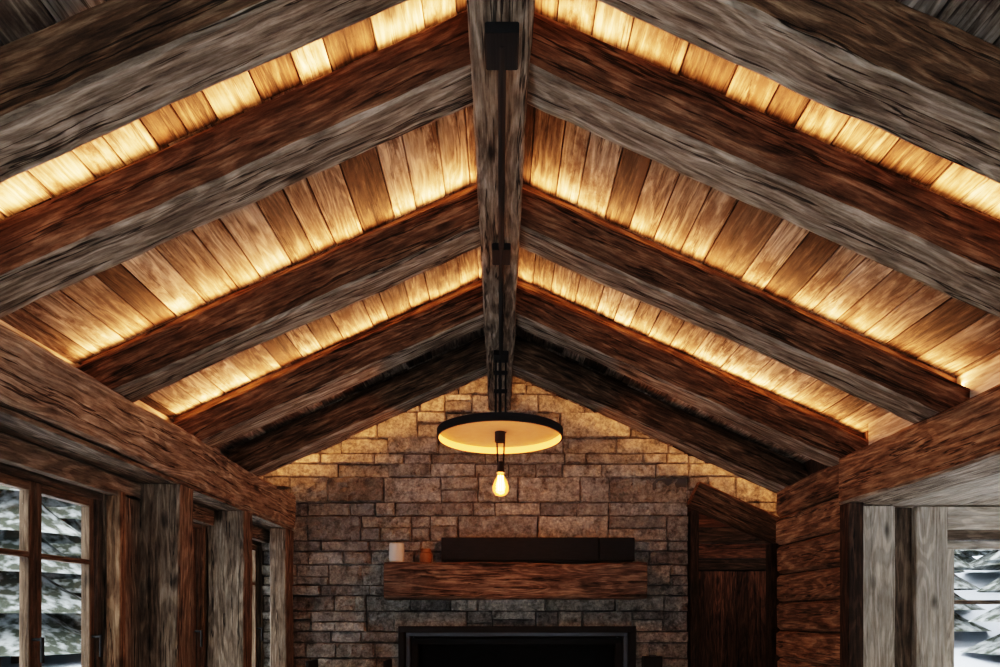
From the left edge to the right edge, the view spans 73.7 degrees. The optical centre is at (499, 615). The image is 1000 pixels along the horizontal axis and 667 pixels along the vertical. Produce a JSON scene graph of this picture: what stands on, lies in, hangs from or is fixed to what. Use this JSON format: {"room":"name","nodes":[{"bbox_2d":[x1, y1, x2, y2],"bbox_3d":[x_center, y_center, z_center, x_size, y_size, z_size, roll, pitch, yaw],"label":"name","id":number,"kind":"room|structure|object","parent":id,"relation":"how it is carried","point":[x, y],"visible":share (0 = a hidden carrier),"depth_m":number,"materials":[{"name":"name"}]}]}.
{"room":"cabin living room","nodes":[
{"label":"cabin living room","id":0,"kind":"room"},
{"bbox_2d":[0,320,291,542],"bbox_3d":[-1.880,0.075,2.000,0.360,2.550,7.200,0,0,0],"label":"wall","id":1,"kind":"structure","parent":0,"point":[27,443],"depth_m":2.98,"materials":[{"name":"brown wood"}]},
{"bbox_2d":[106,491,139,666],"bbox_3d":[-1.925,0.135,3.417,0.070,1.510,0.205,0,0,0],"label":"trim","id":2,"kind":"structure","parent":1,"relation":"attached to","point":[122,512],"depth_m":3.34,"materials":[{"name":"brown wood"}]},
{"bbox_2d":[0,324,295,527],"bbox_3d":[-1.832,-0.866,1.970,0.290,0.291,7.140,0,0,0],"label":"beam","id":3,"kind":"structure","parent":1,"relation":"on","point":[37,384],"depth_m":2.96,"materials":[{"name":"brown wood"}]},
{"bbox_2d":[0,0,408,183],"bbox_3d":[-0.965,-1.475,1.734,1.928,1.037,0.179,0,0,0],"label":"rafter","id":4,"kind":"object","parent":3,"relation":"on","point":[68,84],"visible":1,"depth_m":1.68,"materials":[{"name":"brown wood"}]},
{"bbox_2d":[0,11,472,317],"bbox_3d":[-0.966,-1.472,2.192,1.927,1.043,0.175,0,0,0],"label":"rafter","id":5,"kind":"object","parent":3,"relation":"on","point":[423,78],"visible":0.94,"depth_m":2.11,"materials":[{"name":"brown wood"}]},
{"bbox_2d":[76,184,480,402],"bbox_3d":[-0.966,-1.474,3.062,1.926,1.038,0.172,0,0,0],"label":"rafter","id":6,"kind":"object","parent":3,"relation":"on","point":[378,260],"visible":0.92,"depth_m":2.98,"materials":[{"name":"brown wood"}]},
{"bbox_2d":[173,279,483,447],"bbox_3d":[-0.966,-1.474,3.932,1.927,1.039,0.176,0,0,0],"label":"rafter","id":7,"kind":"object","parent":3,"relation":"on","point":[320,376],"visible":0.93,"depth_m":3.85,"materials":[{"name":"brown wood"}]},
{"bbox_2d":[227,336,486,476],"bbox_3d":[-0.965,-1.473,4.723,1.928,1.041,0.178,0,0,0],"label":"rafter","id":8,"kind":"object","parent":3,"relation":"on","point":[407,390],"visible":0.93,"depth_m":4.64,"materials":[{"name":"brown wood"}]},
{"bbox_2d":[140,484,193,666],"bbox_3d":[-1.825,0.095,3.614,0.267,1.590,0.184,0,0,0],"label":"wooden post","id":9,"kind":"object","parent":1,"relation":"attached to","point":[166,510],"depth_m":3.53,"materials":[{"name":"brown wood"}]},
{"bbox_2d":[207,511,252,666],"bbox_3d":[-1.825,0.095,4.506,0.264,1.590,0.163,0,0,0],"label":"wooden post","id":10,"kind":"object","parent":1,"relation":"attached to","point":[230,567],"depth_m":4.43,"materials":[{"name":"brown wood"}]},
{"bbox_2d":[269,528,293,666],"bbox_3d":[-1.771,0.095,5.409,0.146,1.590,0.195,0,0,0],"label":"trim","id":11,"kind":"structure","parent":1,"relation":"attached to","point":[281,542],"depth_m":5.32,"materials":[{"name":"brown wood"}]},
{"bbox_2d":[103,494,264,666],"bbox_3d":[-2.005,0.145,2.000,0.090,1.570,7.200,0,0,0],"label":"wall","id":12,"kind":"structure","parent":0,"point":[204,537],"depth_m":4.41,"materials":[{"name":"brown wood"}]},
{"bbox_2d":[0,462,102,666],"bbox_3d":[-1.986,0.135,2.845,0.108,1.510,0.930,0,0,0],"label":"window","id":13,"kind":"structure","parent":12,"relation":"in","point":[32,486],"depth_m":2.88,"materials":[{"name":"brown wood"}]},
{"bbox_2d":[193,522,202,666],"bbox_3d":[-1.986,0.135,4.075,0.108,1.510,0.650,0,0,0],"label":"window","id":14,"kind":"structure","parent":12,"relation":"in","point":[197,632],"depth_m":4.35,"materials":[{"name":"brown wood"}]},
{"bbox_2d":[252,540,262,666],"bbox_3d":[-1.986,0.135,5.060,0.108,1.510,0.880,0,0,0],"label":"window","id":15,"kind":"structure","parent":12,"relation":"in","point":[257,630],"depth_m":5.43,"materials":[{"name":"brown wood"}]},
{"bbox_2d":[262,376,688,666],"bbox_3d":[-0.205,-0.344,5.551,3.530,3.389,0.179,0,0,0],"label":"wall","id":16,"kind":"structure","parent":0,"point":[393,481],"depth_m":5.51,"materials":[{"name":"stone"}]},
{"bbox_2d":[384,562,646,600],"bbox_3d":[0.122,-0.278,5.371,2.070,0.300,0.281,0,0,0],"label":"fireplace mantel","id":17,"kind":"object","parent":16,"relation":"attached to","point":[449,581],"visible":1,"depth_m":5.24,"materials":[{"name":"brown wood"}]},
{"bbox_2d":[389,541,403,561],"bbox_3d":[-0.830,-0.516,5.360,0.120,0.172,0.120,0,0,0],"label":"pillar candle","id":18,"kind":"object","parent":17,"relation":"on","point":[396,550],"visible":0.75,"depth_m":5.31,"materials":[{"name":"beige wax"}]},
{"bbox_2d":[419,549,431,562],"bbox_3d":[-0.600,-0.486,5.380,0.100,0.112,0.100,0,0,0],"label":"jar","id":19,"kind":"object","parent":17,"relation":"on","point":[425,556],"visible":0.98,"depth_m":5.34,"materials":[{"name":"brown ceramic"}]},
{"bbox_2d":[441,537,634,562],"bbox_3d":[0.305,-0.530,5.405,1.550,0.200,0.130,0,0,0],"label":"speaker","id":20,"kind":"object","parent":17,"relation":"on","point":[453,549],"visible":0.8,"depth_m":5.34},
{"bbox_2d":[398,626,635,666],"bbox_3d":[0.140,0.532,5.800,1.950,0.895,0.660,0,0,0],"label":"fireplace","id":21,"kind":"object","parent":16,"relation":"attached to","point":[418,646],"visible":1,"depth_m":6.10,"materials":[{"name":"black metal"}]},
{"bbox_2d":[642,655,661,666],"bbox_3d":[1.245,0.395,5.465,0.150,0.150,0.090,0,0,0],"label":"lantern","id":22,"kind":"object","parent":16,"relation":"attached to","point":[651,660],"visible":1,"depth_m":5.42,"materials":[{"name":"black metal"}]},
{"bbox_2d":[687,456,778,516],"bbox_3d":[2.280,-0.833,5.559,1.440,1.006,0.163,0,0,0],"label":"wall strip","id":23,"kind":"object","parent":16,"relation":"attached to","point":[756,495],"visible":0.22,"depth_m":5.50,"materials":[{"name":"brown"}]},
{"bbox_2d":[686,482,782,545],"bbox_3d":[2.280,-0.684,5.460,1.483,0.815,0.151,0,0,0],"label":"header beam","id":24,"kind":"structure","parent":16,"relation":"attached to","point":[727,509],"depth_m":5.39,"materials":[{"name":"brown wood"}]},
{"bbox_2d":[687,511,782,666],"bbox_3d":[1.932,0.240,5.508,0.739,2.220,0.131,0,0,9],"label":"trim","id":25,"kind":"structure","parent":16,"relation":"attached to","point":[772,574],"depth_m":5.50,"materials":[{"name":"brown wood"}]},
{"bbox_2d":[0,0,999,493],"bbox_3d":[0.445,-1.405,2.030,5.369,1.465,7.260,0,0,0],"label":"ceiling","id":26,"kind":"structure","parent":0,"point":[396,178],"depth_m":2.77,"materials":[{"name":"brown wood"}]},
{"bbox_2d":[466,0,534,410],"bbox_3d":[0.001,-1.869,1.985,0.202,0.356,7.070,0,0,0],"label":"ridge beam","id":27,"kind":"structure","parent":26,"relation":"attached to","point":[479,12],"depth_m":2.48,"materials":[{"name":"brown wood"}]},
{"bbox_2d":[485,22,518,362],"bbox_3d":[0.006,-1.681,3.145,0.098,0.035,2.480,0,0,0],"label":"conduit","id":28,"kind":"object","parent":27,"relation":"attached to","point":[501,38],"visible":1,"depth_m":2.18,"materials":[{"name":"black metal"}]},
{"bbox_2d":[437,360,562,490],"bbox_3d":[0.000,-1.224,4.350,0.820,0.888,0.820,0,0,0],"label":"pendant lamp","id":29,"kind":"object","parent":28,"relation":"hanging from","point":[495,432],"visible":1,"depth_m":4.34,"materials":[{"name":"black metal"}]},
{"bbox_2d":[687,507,784,630],"bbox_3d":[2.280,-0.005,5.810,1.640,2.710,2.300,0,0,0],"label":"wall","id":30,"kind":"structure","parent":0,"point":[719,542],"depth_m":6.90,"materials":[{"name":"red wood"}]},
{"bbox_2d":[699,563,765,666],"bbox_3d":[2.240,0.405,6.805,1.240,1.890,0.150,0,0,0],"label":"door","id":31,"kind":"structure","parent":30,"relation":"in","point":[732,604],"depth_m":6.82,"materials":[{"name":"red wood"}]},
{"bbox_2d":[776,355,999,666],"bbox_3d":[2.481,0.125,1.575,1.038,2.450,6.350,0,0,0],"label":"wall","id":32,"kind":"structure","parent":0,"point":[808,509],"depth_m":4.20,"materials":[{"name":"brown wood"}]},
{"bbox_2d":[513,336,807,492],"bbox_3d":[1.500,-1.233,4.721,2.998,1.521,0.178,0,0,0],"label":"rafter","id":33,"kind":"object","parent":32,"relation":"on","point":[743,458],"visible":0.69,"depth_m":4.64,"materials":[{"name":"brown wood"}]},
{"bbox_2d":[516,279,867,466],"bbox_3d":[1.080,-1.423,3.934,2.158,1.141,0.176,0,0,0],"label":"rafter","id":34,"kind":"object","parent":32,"relation":"on","point":[757,411],"visible":0.92,"depth_m":3.85,"materials":[{"name":"brown wood"}]},
{"bbox_2d":[519,184,969,423],"bbox_3d":[1.081,-1.423,3.063,2.157,1.141,0.177,0,0,0],"label":"rafter","id":35,"kind":"object","parent":32,"relation":"on","point":[581,242],"visible":0.96,"depth_m":2.98,"materials":[{"name":"brown wood"}]},
{"bbox_2d":[527,11,999,317],"bbox_3d":[1.081,-1.420,2.191,2.157,1.146,0.177,0,0,0],"label":"rafter","id":36,"kind":"object","parent":32,"relation":"on","point":[744,153],"visible":0.94,"depth_m":2.11,"materials":[{"name":"brown wood"}]},
{"bbox_2d":[597,0,999,183],"bbox_3d":[1.082,-1.421,1.732,2.155,1.144,0.178,0,0,0],"label":"rafter","id":37,"kind":"object","parent":32,"relation":"on","point":[903,71],"visible":1,"depth_m":1.68,"materials":[{"name":"wood"}]},
{"bbox_2d":[840,502,862,666],"bbox_3d":[1.978,0.360,3.750,0.085,1.980,0.100,0,0,0],"label":"trim","id":38,"kind":"structure","parent":32,"relation":"attached to","point":[851,514],"depth_m":3.70,"materials":[{"name":"brown wood"}]},
{"bbox_2d":[839,384,999,505],"bbox_3d":[2.070,-0.766,1.100,0.291,0.296,5.400,0,0,0],"label":"beam","id":39,"kind":"structure","parent":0,"point":[959,444],"depth_m":3.05,"materials":[{"name":"brown wood"}]},
{"bbox_2d":[863,473,999,666],"bbox_3d":[2.689,0.325,1.175,1.322,2.050,5.550,0,0,0],"label":"wall","id":40,"kind":"structure","parent":0,"point":[905,542],"depth_m":3.78,"materials":[{"name":"grey wood"}]},
{"bbox_2d":[947,541,999,666],"bbox_3d":[2.870,0.200,3.850,0.620,1.260,0.060,0,0,0],"label":"window","id":41,"kind":"structure","parent":40,"relation":"in","point":[951,545],"depth_m":3.82,"materials":[{"name":"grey wood"}]},
{"bbox_3d":[0.659,1.365,2.648,5.438,0.030,8.697,0,0,0],"label":"floor","id":42,"kind":"structure","parent":0,"visible":0},
{"bbox_2d":[306,659,391,666],"bbox_3d":[-1.190,0.850,5.261,0.624,1.000,0.321,0,0,0],"label":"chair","id":43,"kind":"object","parent":42,"relation":"on","point":[311,663],"visible":1,"depth_m":5.25,"materials":[{"name":"brown wood"}]},
{"label":"outside","id":44,"kind":"structure","parent":0,"visible":0},
{"bbox_2d":[0,556,999,666],"bbox_3d":[0.000,-4.282,20.000,120.000,11.764,120.000,0,0,0],"label":"snowy ground","id":45,"kind":"structure","parent":44,"point":[979,578],"depth_m":17.39,"materials":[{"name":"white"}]},
{"bbox_2d":[0,485,999,663],"bbox_3d":[0.964,-5.500,3.373,79.234,15.021,79.998,0,0,7],"label":"conifer forest","id":46,"kind":"object","parent":45,"relation":"on","point":[61,521],"visible":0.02,"depth_m":14.85,"materials":[{"name":"white wood"}]}
]}

